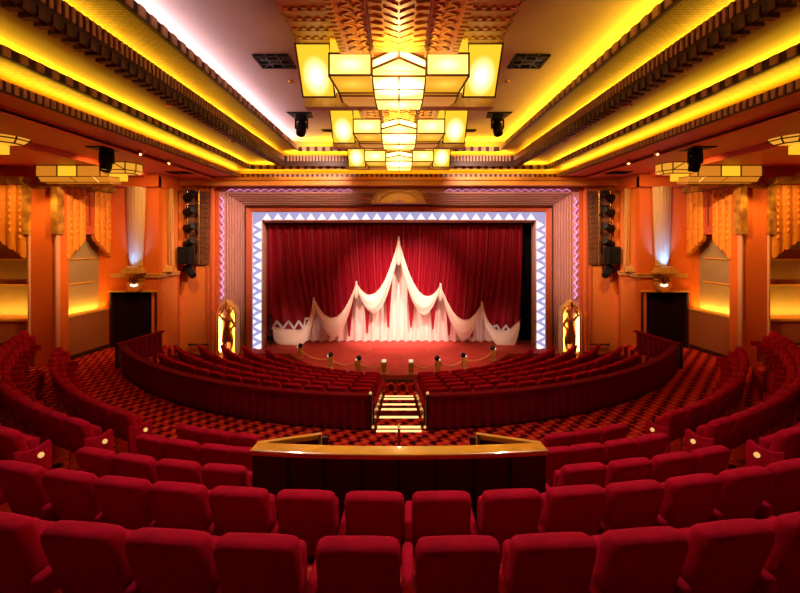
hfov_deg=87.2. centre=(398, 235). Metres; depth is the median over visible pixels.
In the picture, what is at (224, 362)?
seat
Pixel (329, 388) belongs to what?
seat
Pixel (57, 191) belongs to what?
trim
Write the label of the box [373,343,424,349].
stage platform
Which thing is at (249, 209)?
trim
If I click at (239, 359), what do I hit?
seat
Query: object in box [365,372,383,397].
seat
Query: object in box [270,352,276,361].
seat
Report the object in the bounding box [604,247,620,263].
loudspeaker
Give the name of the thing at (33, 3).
trim
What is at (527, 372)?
seat
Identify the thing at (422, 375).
seat
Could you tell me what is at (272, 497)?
seat cushion
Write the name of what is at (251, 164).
ceiling
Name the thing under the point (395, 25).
trim
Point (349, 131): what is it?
chandelier
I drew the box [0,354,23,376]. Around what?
seat
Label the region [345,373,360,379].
seat
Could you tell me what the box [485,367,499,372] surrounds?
seat
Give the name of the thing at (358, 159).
chandelier
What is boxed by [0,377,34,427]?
seat
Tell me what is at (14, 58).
trim
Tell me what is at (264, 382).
seat
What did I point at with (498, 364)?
seat
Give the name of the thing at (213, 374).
seat
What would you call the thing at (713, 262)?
shutter
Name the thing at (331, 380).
seat
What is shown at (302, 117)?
light
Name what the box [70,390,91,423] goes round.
seat
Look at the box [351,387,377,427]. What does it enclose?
seat
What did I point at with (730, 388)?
seat
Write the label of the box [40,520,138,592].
seat
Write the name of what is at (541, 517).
armrest
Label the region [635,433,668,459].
seat
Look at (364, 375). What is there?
seat
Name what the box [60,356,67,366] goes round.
seat cushion
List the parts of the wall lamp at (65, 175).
glass panel, glass panel, panel frame, plate, glass, frame, glass panel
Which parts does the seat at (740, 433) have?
leg, armrest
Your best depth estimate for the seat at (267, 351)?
16.12 m
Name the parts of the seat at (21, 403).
backrest, armrest, leg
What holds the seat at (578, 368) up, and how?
on the floor at (176, 356)
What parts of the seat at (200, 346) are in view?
backrest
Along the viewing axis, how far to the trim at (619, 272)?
15.14 m
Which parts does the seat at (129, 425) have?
backrest, panel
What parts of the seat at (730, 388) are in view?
armrest, leg, backrest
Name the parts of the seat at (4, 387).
backrest, leg, armrest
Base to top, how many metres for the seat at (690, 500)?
0.955 m
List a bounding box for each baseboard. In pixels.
[70,344,108,359]
[689,344,727,356]
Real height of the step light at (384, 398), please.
0.042 m
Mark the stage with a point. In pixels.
(449, 352)
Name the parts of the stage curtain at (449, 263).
zigzag trim, zigzag trim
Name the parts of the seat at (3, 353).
backrest, armrest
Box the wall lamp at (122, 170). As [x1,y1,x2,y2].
[103,162,142,180]
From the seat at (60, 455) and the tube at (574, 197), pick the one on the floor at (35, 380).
the seat at (60, 455)
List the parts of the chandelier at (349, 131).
frame, panel, panel, plate, wing panel, wing frame, wing panel, panel, panel, prow panel, prow frame, panel, panel, panel, panel, panel, wing panel, wing frame, wing panel, plate, panel, panel, frame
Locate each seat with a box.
[0,344,27,365]
[0,348,24,370]
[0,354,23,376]
[0,363,23,382]
[0,370,25,388]
[0,375,29,423]
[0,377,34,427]
[0,383,42,431]
[0,426,51,469]
[0,460,12,512]
[0,460,58,521]
[0,512,61,592]
[3,339,31,376]
[4,390,53,436]
[10,335,35,371]
[14,397,45,443]
[17,331,40,366]
[27,403,68,466]
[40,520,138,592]
[42,468,105,522]
[43,410,80,470]
[48,361,78,405]
[49,356,77,398]
[49,367,81,411]
[50,351,77,372]
[51,372,86,415]
[53,347,78,366]
[55,378,92,416]
[61,384,101,418]
[63,417,112,450]
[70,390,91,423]
[75,447,116,477]
[81,396,115,446]
[93,475,158,529]
[94,402,127,453]
[111,408,151,453]
[112,453,158,483]
[125,527,221,592]
[135,434,168,460]
[148,481,216,535]
[155,458,202,483]
[158,353,167,366]
[165,357,175,368]
[165,439,202,465]
[173,360,184,371]
[176,347,186,361]
[176,424,203,444]
[180,350,188,363]
[183,364,196,374]
[186,354,194,365]
[193,357,203,367]
[196,368,210,376]
[197,344,208,360]
[199,443,233,465]
[201,347,207,360]
[201,428,230,445]
[201,463,251,489]
[202,361,214,370]
[205,351,212,362]
[208,486,279,535]
[209,371,225,379]
[211,354,220,364]
[213,364,225,373]
[213,532,318,592]
[219,358,229,367]
[220,345,230,358]
[224,348,231,360]
[225,367,239,375]
[225,374,242,382]
[228,352,236,361]
[228,361,240,369]
[229,432,263,446]
[229,446,252,470]
[235,355,243,363]
[239,364,252,371]
[239,371,254,377]
[241,345,249,358]
[242,377,261,384]
[243,358,253,366]
[245,349,251,359]
[250,352,257,361]
[252,361,263,368]
[252,367,265,374]
[255,373,272,381]
[256,355,265,364]
[261,380,281,386]
[263,364,275,370]
[264,358,274,365]
[265,349,270,358]
[266,370,281,377]
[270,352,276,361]
[272,376,290,384]
[274,361,285,367]
[275,489,346,556]
[276,356,284,362]
[276,367,290,373]
[282,373,298,380]
[282,382,303,388]
[284,359,293,364]
[285,364,297,370]
[291,370,305,376]
[291,378,310,386]
[294,362,305,367]
[298,367,312,372]
[299,375,316,382]
[304,384,326,390]
[305,364,317,370]
[306,372,322,379]
[311,380,331,389]
[313,369,327,375]
[315,535,413,592]
[318,367,331,372]
[318,377,335,385]
[323,374,339,381]
[327,386,348,391]
[328,371,343,377]
[333,369,346,374]
[333,382,352,391]
[337,378,354,386]
[341,375,358,382]
[344,491,413,557]
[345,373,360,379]
[349,370,362,376]
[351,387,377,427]
[354,383,378,416]
[358,380,380,410]
[360,377,381,405]
[363,374,382,400]
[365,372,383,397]
[411,490,479,558]
[414,372,432,397]
[415,374,434,400]
[415,535,508,592]
[416,377,437,405]
[417,379,439,410]
[419,383,443,416]
[420,387,446,427]
[435,370,448,376]
[437,373,452,379]
[439,375,455,382]
[443,378,460,386]
[445,382,464,391]
[449,386,470,391]
[451,369,464,374]
[454,371,469,377]
[458,374,474,381]
[462,377,479,385]
[466,367,479,372]
[466,380,486,389]
[470,369,484,375]
[471,384,493,390]
[475,372,491,379]
[477,488,547,556]
[480,364,492,370]
[481,375,498,382]
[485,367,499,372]
[487,378,506,386]
[492,362,503,367]
[492,370,506,376]
[494,382,515,388]
[499,373,515,380]
[500,364,512,370]
[502,532,602,592]
[504,359,513,364]
[507,367,521,373]
[507,376,525,384]
[512,361,523,367]
[513,356,521,362]
[516,370,531,377]
[516,380,536,386]
[521,352,527,361]
[522,364,534,370]
[523,358,533,365]
[525,373,542,381]
[527,349,532,358]
[531,367,545,374]
[532,355,541,364]
[534,361,545,368]
[536,377,555,384]
[539,432,574,446]
[539,484,611,535]
[540,352,547,361]
[542,345,556,357]
[543,371,558,377]
[544,358,554,366]
[545,364,558,371]
[545,446,572,487]
[546,349,552,359]
[546,462,606,491]
[554,355,562,363]
[555,374,572,382]
[557,361,569,369]
[558,367,572,375]
[561,352,569,361]
[562,345,577,357]
[566,348,573,360]
[568,358,578,367]
[570,442,604,463]
[572,364,584,373]
[572,371,588,379]
[572,428,600,444]
[577,354,586,364]
[583,361,595,370]
[584,344,600,358]
[585,351,592,362]
[587,368,601,376]
[590,347,596,360]
[590,526,693,592]
[594,357,604,367]
[599,423,627,444]
[601,364,614,374]
[602,438,638,464]
[602,479,668,529]
[603,354,611,365]
[603,457,652,487]
[605,347,621,360]
[609,350,617,363]
[613,360,624,371]
[622,357,632,368]
[630,353,639,366]
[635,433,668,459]
[646,408,686,453]
[649,451,694,482]
[659,473,724,528]
[678,518,777,592]
[682,402,703,445]
[685,417,734,470]
[690,445,730,474]
[697,390,727,418]
[698,396,716,424]
[705,384,736,416]
[712,378,742,414]
[715,466,772,519]
[716,347,744,361]
[716,372,746,411]
[719,351,747,366]
[719,367,748,405]
[720,356,748,372]
[720,361,749,398]
[729,410,754,466]
[733,403,770,444]
[745,397,783,436]
[746,426,799,466]
[751,331,780,361]
[755,390,793,431]
[757,335,787,366]
[760,511,799,592]
[762,339,794,371]
[763,383,799,427]
[764,458,799,516]
[766,344,799,376]
[768,377,799,423]
[770,348,799,365]
[772,354,799,370]
[772,371,799,414]
[774,360,799,376]
[774,367,799,382]
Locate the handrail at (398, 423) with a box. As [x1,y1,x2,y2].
[398,423,399,445]
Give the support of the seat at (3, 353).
on the floor at (35, 380)
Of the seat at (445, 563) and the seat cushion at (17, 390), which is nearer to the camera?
the seat at (445, 563)
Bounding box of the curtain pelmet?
[265,223,532,224]
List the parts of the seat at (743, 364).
armrest, backrest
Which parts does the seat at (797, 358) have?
armrest, backrest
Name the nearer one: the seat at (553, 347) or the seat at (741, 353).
the seat at (741, 353)
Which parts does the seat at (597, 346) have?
backrest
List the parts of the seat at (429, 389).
armrest, leg, backrest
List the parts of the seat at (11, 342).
backrest, armrest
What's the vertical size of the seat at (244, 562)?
0.955 m
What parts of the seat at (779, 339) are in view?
armrest, leg, backrest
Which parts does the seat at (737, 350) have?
armrest, backrest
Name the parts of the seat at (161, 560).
armrest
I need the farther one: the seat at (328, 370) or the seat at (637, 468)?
the seat at (328, 370)
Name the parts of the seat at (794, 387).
armrest, leg, backrest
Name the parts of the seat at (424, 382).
backrest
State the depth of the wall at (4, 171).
13.14 m
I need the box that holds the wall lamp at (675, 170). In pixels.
[655,162,694,180]
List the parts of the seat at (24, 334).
backrest, leg, armrest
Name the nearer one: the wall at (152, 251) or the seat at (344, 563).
the seat at (344, 563)
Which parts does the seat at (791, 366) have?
armrest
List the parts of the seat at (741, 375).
armrest, leg, backrest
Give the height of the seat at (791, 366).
0.955 m
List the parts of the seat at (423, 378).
backrest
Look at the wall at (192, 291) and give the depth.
16.90 m
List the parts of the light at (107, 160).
mounting plate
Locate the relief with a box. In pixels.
[357,187,440,203]
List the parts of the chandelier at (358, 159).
panel, frame, plate, wing frame, wing panel, wing panel, prow panel, prow frame, panel, panel, panel, wing panel, wing panel, wing frame, plate, panel, frame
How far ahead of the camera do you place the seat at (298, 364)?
14.55 m
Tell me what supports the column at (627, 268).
on the trim at (619, 272)
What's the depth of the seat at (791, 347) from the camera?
10.65 m
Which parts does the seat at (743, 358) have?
armrest, backrest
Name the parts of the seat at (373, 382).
backrest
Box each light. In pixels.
[38,452,44,457]
[85,146,120,172]
[138,150,143,154]
[287,112,312,136]
[376,430,421,431]
[377,426,420,427]
[379,416,418,417]
[381,408,416,409]
[383,403,414,404]
[384,398,413,399]
[385,395,412,396]
[486,112,512,136]
[654,150,659,154]
[678,146,716,171]
[753,452,759,457]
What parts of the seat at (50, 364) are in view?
backrest, armrest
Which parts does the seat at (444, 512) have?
armrest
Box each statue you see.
[219,307,234,356]
[563,307,578,349]
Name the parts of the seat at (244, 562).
armrest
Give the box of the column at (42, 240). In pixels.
[31,187,66,366]
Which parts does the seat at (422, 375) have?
backrest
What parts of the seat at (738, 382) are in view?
armrest, leg, backrest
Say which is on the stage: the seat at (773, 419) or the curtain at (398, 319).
the curtain at (398, 319)
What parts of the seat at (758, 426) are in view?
armrest, leg, backrest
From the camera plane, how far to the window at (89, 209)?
14.49 m
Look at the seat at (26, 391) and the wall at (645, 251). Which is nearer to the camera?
the seat at (26, 391)
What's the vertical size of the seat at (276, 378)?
0.955 m
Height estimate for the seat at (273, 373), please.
0.955 m
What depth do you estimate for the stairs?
12.02 m
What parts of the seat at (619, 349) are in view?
backrest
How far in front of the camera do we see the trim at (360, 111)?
9.92 m
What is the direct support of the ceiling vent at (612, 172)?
in the ceiling at (56, 138)
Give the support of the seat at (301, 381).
on the floor at (176, 356)
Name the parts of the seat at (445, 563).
armrest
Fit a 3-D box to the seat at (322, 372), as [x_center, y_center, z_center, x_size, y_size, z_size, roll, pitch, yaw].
[-2.384,4.692,13.399,0.557,0.955,0.574,0,0,21]
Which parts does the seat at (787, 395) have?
armrest, leg, backrest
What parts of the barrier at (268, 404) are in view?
rail, backing panel, post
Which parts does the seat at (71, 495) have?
armrest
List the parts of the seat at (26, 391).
leg, armrest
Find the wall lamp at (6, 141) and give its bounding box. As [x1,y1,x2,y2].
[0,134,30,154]
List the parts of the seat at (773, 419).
armrest, leg, backrest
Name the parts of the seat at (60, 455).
backrest, armrest, leg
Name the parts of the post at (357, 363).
post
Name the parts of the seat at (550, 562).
armrest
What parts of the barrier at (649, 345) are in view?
rail, post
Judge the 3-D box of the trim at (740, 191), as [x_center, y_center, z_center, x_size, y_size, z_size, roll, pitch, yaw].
[11.050,-0.835,13.060,1.100,1.570,0.280,0,0,0]
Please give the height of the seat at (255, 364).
0.955 m
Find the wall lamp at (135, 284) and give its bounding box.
[126,276,144,292]
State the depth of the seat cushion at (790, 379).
8.48 m
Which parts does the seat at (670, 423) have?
panel, backrest, leg, armrest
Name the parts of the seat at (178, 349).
backrest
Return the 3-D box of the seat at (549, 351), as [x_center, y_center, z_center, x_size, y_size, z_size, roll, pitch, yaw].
[5.439,4.692,15.724,0.574,0.955,0.557,0,0,37]
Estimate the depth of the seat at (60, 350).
11.48 m
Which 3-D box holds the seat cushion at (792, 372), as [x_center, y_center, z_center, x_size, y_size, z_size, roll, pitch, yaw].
[8.352,3.112,8.929,0.162,0.443,0.460,0,0,45]
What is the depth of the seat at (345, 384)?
10.40 m
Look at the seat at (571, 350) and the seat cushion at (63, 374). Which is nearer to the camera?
the seat cushion at (63, 374)
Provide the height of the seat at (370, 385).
0.955 m
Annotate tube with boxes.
[220,197,223,298]
[227,189,350,191]
[447,189,570,191]
[574,197,577,298]
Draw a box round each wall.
[0,167,29,177]
[0,321,27,345]
[30,167,68,350]
[69,310,107,355]
[98,174,161,343]
[152,175,214,354]
[244,205,553,342]
[266,225,530,339]
[583,175,645,354]
[636,174,699,343]
[690,310,728,355]
[729,167,767,350]
[768,167,799,177]
[770,315,799,315]
[770,321,799,347]
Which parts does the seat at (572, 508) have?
armrest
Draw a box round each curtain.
[266,225,522,344]
[306,254,491,341]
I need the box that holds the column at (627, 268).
[624,188,634,271]
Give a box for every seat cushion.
[1,364,9,374]
[1,370,9,376]
[2,359,11,370]
[2,376,11,382]
[5,353,14,365]
[6,382,16,388]
[8,348,18,359]
[12,389,23,395]
[13,344,23,354]
[19,339,29,349]
[22,433,37,449]
[26,335,35,345]
[35,519,54,532]
[58,366,64,372]
[59,361,66,372]
[59,372,66,377]
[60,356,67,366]
[62,351,70,361]
[63,377,71,382]
[91,424,101,436]
[126,529,134,535]
[134,415,142,425]
[211,535,219,545]
[248,471,251,486]
[269,493,275,525]
[299,539,307,586]
[336,497,338,528]
[477,495,481,530]
[502,539,510,578]
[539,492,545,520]
[553,470,559,486]
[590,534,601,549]
[655,415,663,425]
[678,527,690,535]
[696,424,706,436]
[726,377,734,382]
[727,351,735,361]
[730,356,737,366]
[731,361,738,372]
[731,372,738,377]
[733,366,739,372]
[760,433,775,448]
[760,517,775,526]
[762,335,771,345]
[768,339,778,349]
[774,344,784,354]
[774,389,785,395]
[779,348,789,359]
[781,382,791,388]
[783,353,792,365]
[786,359,795,370]
[786,376,795,382]
[788,364,796,374]
[788,370,796,376]
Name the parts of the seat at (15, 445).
backrest, panel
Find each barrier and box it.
[115,330,163,368]
[121,345,373,430]
[424,345,676,430]
[634,330,682,368]
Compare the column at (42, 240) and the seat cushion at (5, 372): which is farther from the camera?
the column at (42, 240)
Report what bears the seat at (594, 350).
on the floor at (380, 413)
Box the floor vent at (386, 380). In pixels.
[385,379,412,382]
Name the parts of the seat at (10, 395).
backrest, leg, armrest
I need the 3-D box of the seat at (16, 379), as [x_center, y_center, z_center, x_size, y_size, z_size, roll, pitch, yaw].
[-8.691,3.212,9.312,0.574,0.955,0.557,0,0,-42]
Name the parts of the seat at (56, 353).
backrest, armrest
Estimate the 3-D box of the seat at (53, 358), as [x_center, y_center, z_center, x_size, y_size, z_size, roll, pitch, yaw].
[-8.537,3.553,10.689,0.574,0.955,0.557,0,0,-37]
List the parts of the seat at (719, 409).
armrest, backrest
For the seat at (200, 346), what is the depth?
14.67 m
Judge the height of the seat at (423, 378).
0.955 m
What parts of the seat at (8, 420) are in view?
leg, armrest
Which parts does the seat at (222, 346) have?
backrest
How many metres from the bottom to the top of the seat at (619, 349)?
0.955 m
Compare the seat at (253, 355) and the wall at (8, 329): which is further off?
the seat at (253, 355)
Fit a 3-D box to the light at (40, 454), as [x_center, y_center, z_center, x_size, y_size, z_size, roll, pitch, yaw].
[-4.495,2.750,5.274,0.068,0.068,0.068,0,0,22]
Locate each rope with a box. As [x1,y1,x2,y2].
[301,350,326,359]
[332,360,353,365]
[414,364,435,368]
[467,353,491,360]
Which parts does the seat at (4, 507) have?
armrest, leg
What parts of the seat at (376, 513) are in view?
armrest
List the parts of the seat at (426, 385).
backrest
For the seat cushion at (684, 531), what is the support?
on the seat at (723, 556)
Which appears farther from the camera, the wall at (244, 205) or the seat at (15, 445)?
the wall at (244, 205)
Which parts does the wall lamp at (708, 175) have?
glass panel, glass, frame, plate, panel frame, glass panel, glass panel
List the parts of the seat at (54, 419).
backrest, armrest, leg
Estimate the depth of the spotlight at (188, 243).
16.32 m
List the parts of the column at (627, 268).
fluted glass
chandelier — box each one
[294,39,503,109]
[329,110,468,149]
[347,149,450,170]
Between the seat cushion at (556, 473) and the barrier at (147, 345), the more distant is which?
the barrier at (147, 345)
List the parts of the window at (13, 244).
sill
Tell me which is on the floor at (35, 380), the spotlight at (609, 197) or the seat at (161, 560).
the seat at (161, 560)
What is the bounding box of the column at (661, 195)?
[651,186,677,273]
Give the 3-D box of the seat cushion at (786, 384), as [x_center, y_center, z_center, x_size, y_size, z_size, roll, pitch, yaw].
[7.541,3.112,8.184,0.460,0.443,0.162,0,0,-40]
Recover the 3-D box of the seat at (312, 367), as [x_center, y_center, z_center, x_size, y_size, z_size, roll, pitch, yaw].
[-2.850,4.883,14.492,0.557,0.955,0.574,0,0,29]
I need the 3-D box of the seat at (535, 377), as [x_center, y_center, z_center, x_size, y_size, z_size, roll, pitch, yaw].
[3.532,4.122,11.274,0.557,0.955,0.574,0,0,-22]
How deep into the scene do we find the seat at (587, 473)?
4.36 m
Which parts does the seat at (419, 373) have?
backrest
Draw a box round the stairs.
[375,382,422,430]
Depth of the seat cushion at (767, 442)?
5.29 m
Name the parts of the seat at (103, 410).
backrest, armrest, leg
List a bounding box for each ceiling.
[0,2,799,163]
[0,56,799,171]
[0,91,799,178]
[63,0,734,154]
[135,0,662,141]
[238,172,559,173]
[251,164,546,164]
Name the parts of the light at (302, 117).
mounting plate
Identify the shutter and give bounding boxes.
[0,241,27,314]
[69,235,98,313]
[699,235,728,313]
[770,241,799,314]
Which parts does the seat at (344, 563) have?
armrest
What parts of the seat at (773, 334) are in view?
armrest, leg, backrest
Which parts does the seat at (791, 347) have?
armrest, backrest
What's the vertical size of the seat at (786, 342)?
0.955 m
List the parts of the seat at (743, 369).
armrest, backrest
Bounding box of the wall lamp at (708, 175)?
[676,165,762,186]
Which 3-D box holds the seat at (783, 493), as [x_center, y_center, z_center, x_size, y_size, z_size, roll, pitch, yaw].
[3.572,2.533,4.039,0.557,0.955,0.574,0,0,-15]
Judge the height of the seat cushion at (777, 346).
0.443 m
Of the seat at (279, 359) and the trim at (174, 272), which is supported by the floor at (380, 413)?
the seat at (279, 359)
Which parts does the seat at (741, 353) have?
armrest, backrest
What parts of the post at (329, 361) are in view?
post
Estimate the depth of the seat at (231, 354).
14.42 m
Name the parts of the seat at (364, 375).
backrest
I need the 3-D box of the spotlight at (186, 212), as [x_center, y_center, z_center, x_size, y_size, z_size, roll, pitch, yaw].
[-8.163,-0.971,16.453,0.560,0.452,0.408,0,0,39]
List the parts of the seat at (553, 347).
backrest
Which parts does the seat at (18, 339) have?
backrest, leg, armrest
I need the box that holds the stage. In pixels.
[234,338,559,391]
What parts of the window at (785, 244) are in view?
sill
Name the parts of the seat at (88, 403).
backrest, armrest, leg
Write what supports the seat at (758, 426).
on the floor at (35, 380)
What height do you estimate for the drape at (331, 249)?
4.403 m
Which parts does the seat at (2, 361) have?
armrest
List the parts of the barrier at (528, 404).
post, backing panel, rail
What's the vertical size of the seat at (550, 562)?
0.955 m
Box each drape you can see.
[0,184,27,257]
[67,187,85,258]
[91,191,111,255]
[266,225,313,336]
[308,225,355,317]
[352,225,398,294]
[399,225,444,295]
[441,225,488,319]
[482,225,522,329]
[686,191,706,255]
[712,187,730,258]
[770,184,799,257]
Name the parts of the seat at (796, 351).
armrest, backrest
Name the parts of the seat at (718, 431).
panel, backrest, armrest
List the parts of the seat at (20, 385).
armrest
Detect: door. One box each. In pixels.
[108,290,156,347]
[640,290,689,347]
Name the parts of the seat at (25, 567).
armrest, leg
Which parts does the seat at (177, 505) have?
armrest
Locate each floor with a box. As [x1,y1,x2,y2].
[1,370,799,592]
[157,359,640,426]
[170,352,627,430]
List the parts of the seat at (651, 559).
armrest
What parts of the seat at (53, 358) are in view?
backrest, armrest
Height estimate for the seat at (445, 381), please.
0.955 m
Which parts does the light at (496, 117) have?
mounting plate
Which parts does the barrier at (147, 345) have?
post, rail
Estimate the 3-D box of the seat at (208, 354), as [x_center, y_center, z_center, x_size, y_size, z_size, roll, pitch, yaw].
[-6.088,4.312,14.005,0.574,0.955,0.557,0,0,-43]
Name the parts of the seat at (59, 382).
backrest, leg, armrest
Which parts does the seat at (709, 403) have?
armrest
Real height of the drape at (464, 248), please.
4.503 m
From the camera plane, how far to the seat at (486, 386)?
9.70 m
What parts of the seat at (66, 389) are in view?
backrest, armrest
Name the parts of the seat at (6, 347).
backrest, armrest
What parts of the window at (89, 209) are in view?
sill, pelmet slot panel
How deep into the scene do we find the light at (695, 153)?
10.76 m
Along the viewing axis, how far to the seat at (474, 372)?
13.16 m
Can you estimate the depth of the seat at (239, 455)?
5.38 m
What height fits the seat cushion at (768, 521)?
0.443 m
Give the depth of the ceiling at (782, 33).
7.77 m
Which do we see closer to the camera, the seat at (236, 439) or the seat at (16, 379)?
the seat at (236, 439)
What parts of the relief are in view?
arch moulding, arch moulding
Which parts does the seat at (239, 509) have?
armrest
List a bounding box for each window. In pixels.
[0,177,30,320]
[67,187,115,317]
[682,187,730,317]
[767,177,799,320]
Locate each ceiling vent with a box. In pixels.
[165,171,192,173]
[252,54,296,68]
[507,54,550,68]
[605,171,632,173]
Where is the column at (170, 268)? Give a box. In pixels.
[163,188,173,271]
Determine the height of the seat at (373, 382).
0.955 m
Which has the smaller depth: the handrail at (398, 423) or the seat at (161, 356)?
the handrail at (398, 423)
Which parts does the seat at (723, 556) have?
armrest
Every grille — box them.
[178,248,187,262]
[610,248,619,262]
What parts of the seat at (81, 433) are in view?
backrest, panel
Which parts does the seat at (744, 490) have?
armrest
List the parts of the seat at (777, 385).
armrest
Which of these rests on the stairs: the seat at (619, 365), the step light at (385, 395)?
the step light at (385, 395)
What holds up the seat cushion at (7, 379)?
on the seat at (26, 391)
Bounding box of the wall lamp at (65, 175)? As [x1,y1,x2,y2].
[35,165,121,186]
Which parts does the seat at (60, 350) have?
backrest, armrest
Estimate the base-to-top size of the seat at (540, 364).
0.955 m
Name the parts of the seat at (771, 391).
armrest, leg, backrest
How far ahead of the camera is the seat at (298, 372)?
12.50 m
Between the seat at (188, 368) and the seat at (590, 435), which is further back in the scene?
the seat at (188, 368)
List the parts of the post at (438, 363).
post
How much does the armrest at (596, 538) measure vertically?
0.443 m
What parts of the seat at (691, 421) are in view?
leg, armrest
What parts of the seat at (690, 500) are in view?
armrest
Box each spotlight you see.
[182,205,195,216]
[182,221,195,232]
[182,264,195,277]
[183,190,195,201]
[183,237,195,246]
[602,190,614,201]
[602,205,615,216]
[602,221,615,232]
[602,237,614,246]
[602,264,615,277]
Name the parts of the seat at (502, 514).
armrest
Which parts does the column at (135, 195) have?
fluted glass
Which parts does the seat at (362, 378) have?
backrest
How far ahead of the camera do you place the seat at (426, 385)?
10.38 m
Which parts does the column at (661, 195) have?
fluted glass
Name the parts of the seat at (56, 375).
backrest, leg, armrest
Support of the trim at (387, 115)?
attached to the trim at (364, 111)
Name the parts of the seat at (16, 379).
armrest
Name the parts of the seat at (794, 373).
armrest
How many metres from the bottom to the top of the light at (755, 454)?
0.068 m
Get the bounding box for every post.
[268,314,271,344]
[297,343,302,358]
[326,352,333,368]
[354,355,361,370]
[380,359,387,374]
[407,359,414,374]
[434,355,441,371]
[460,352,467,368]
[489,345,496,361]
[518,317,521,344]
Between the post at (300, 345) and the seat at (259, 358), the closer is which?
the seat at (259, 358)
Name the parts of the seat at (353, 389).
backrest, leg, armrest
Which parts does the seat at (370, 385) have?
backrest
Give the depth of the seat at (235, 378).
10.36 m
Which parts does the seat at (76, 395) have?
backrest, armrest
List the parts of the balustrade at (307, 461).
wing rail, wing panel, wing post, handrail, wing post, wing panel, wing rail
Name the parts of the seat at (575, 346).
backrest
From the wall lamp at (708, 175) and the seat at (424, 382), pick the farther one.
the wall lamp at (708, 175)
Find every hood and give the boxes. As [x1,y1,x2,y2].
[0,134,30,145]
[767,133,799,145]
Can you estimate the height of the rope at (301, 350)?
0.197 m
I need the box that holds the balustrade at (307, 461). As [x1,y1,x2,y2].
[250,432,547,542]
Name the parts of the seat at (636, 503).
armrest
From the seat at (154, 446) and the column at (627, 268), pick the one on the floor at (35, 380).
the seat at (154, 446)
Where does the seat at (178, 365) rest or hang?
on the floor at (176, 356)
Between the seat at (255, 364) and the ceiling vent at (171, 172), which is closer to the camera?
the seat at (255, 364)
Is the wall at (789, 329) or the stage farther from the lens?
the stage
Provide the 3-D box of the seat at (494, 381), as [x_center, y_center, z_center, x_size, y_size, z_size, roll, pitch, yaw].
[2.498,4.122,10.911,0.557,0.955,0.574,0,0,-16]
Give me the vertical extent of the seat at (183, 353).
0.955 m
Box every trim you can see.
[0,43,799,169]
[0,78,799,176]
[14,0,783,165]
[22,183,64,233]
[28,234,59,347]
[109,271,180,276]
[114,176,683,190]
[124,0,673,150]
[177,186,212,352]
[178,177,619,185]
[215,186,582,355]
[219,188,578,355]
[225,193,571,351]
[245,205,552,345]
[246,206,551,348]
[252,212,545,348]
[253,212,544,347]
[262,220,535,347]
[274,0,523,42]
[327,0,470,54]
[359,110,438,119]
[363,110,434,117]
[366,0,431,51]
[382,110,415,121]
[387,149,410,150]
[585,186,620,351]
[617,271,688,276]
[733,183,775,233]
[738,234,769,347]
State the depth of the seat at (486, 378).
11.47 m
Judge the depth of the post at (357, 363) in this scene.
14.87 m
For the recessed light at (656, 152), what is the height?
0.120 m
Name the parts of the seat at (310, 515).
armrest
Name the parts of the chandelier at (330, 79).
frame, panel, panel, plate, wing panel, wing frame, wing panel, panel, panel, prow panel, prow frame, panel, panel, panel, panel, panel, wing panel, wing panel, wing frame, plate, panel, panel, frame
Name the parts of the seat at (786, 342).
armrest, leg, backrest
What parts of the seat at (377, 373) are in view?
backrest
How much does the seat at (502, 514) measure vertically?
0.955 m
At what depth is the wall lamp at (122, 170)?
12.90 m
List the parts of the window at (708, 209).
pelmet slot panel, sill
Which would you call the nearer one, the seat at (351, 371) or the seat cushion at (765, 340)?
the seat cushion at (765, 340)
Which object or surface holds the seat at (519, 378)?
on the floor at (176, 356)
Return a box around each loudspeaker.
[177,247,193,263]
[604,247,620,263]
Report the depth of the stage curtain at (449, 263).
18.80 m
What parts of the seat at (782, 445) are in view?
panel, backrest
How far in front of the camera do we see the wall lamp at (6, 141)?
9.64 m
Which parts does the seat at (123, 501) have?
armrest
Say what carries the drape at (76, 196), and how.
hanging from the window at (89, 209)
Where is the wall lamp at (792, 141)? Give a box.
[767,133,799,154]
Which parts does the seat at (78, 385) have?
backrest, leg, armrest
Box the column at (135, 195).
[120,186,146,273]
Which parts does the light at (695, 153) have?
mounting plate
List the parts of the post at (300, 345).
post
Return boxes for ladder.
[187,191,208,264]
[589,191,610,264]
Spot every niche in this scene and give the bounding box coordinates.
[216,299,239,357]
[558,299,581,357]
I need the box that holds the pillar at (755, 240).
[731,187,766,366]
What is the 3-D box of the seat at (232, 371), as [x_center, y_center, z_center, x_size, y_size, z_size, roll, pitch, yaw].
[-4.447,4.122,11.718,0.557,0.955,0.574,0,0,29]
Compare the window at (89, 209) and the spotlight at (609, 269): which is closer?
the window at (89, 209)
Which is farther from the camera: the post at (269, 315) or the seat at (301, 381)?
the post at (269, 315)
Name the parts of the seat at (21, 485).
armrest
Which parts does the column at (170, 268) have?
fluted glass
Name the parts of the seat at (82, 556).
armrest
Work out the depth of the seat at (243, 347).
15.92 m

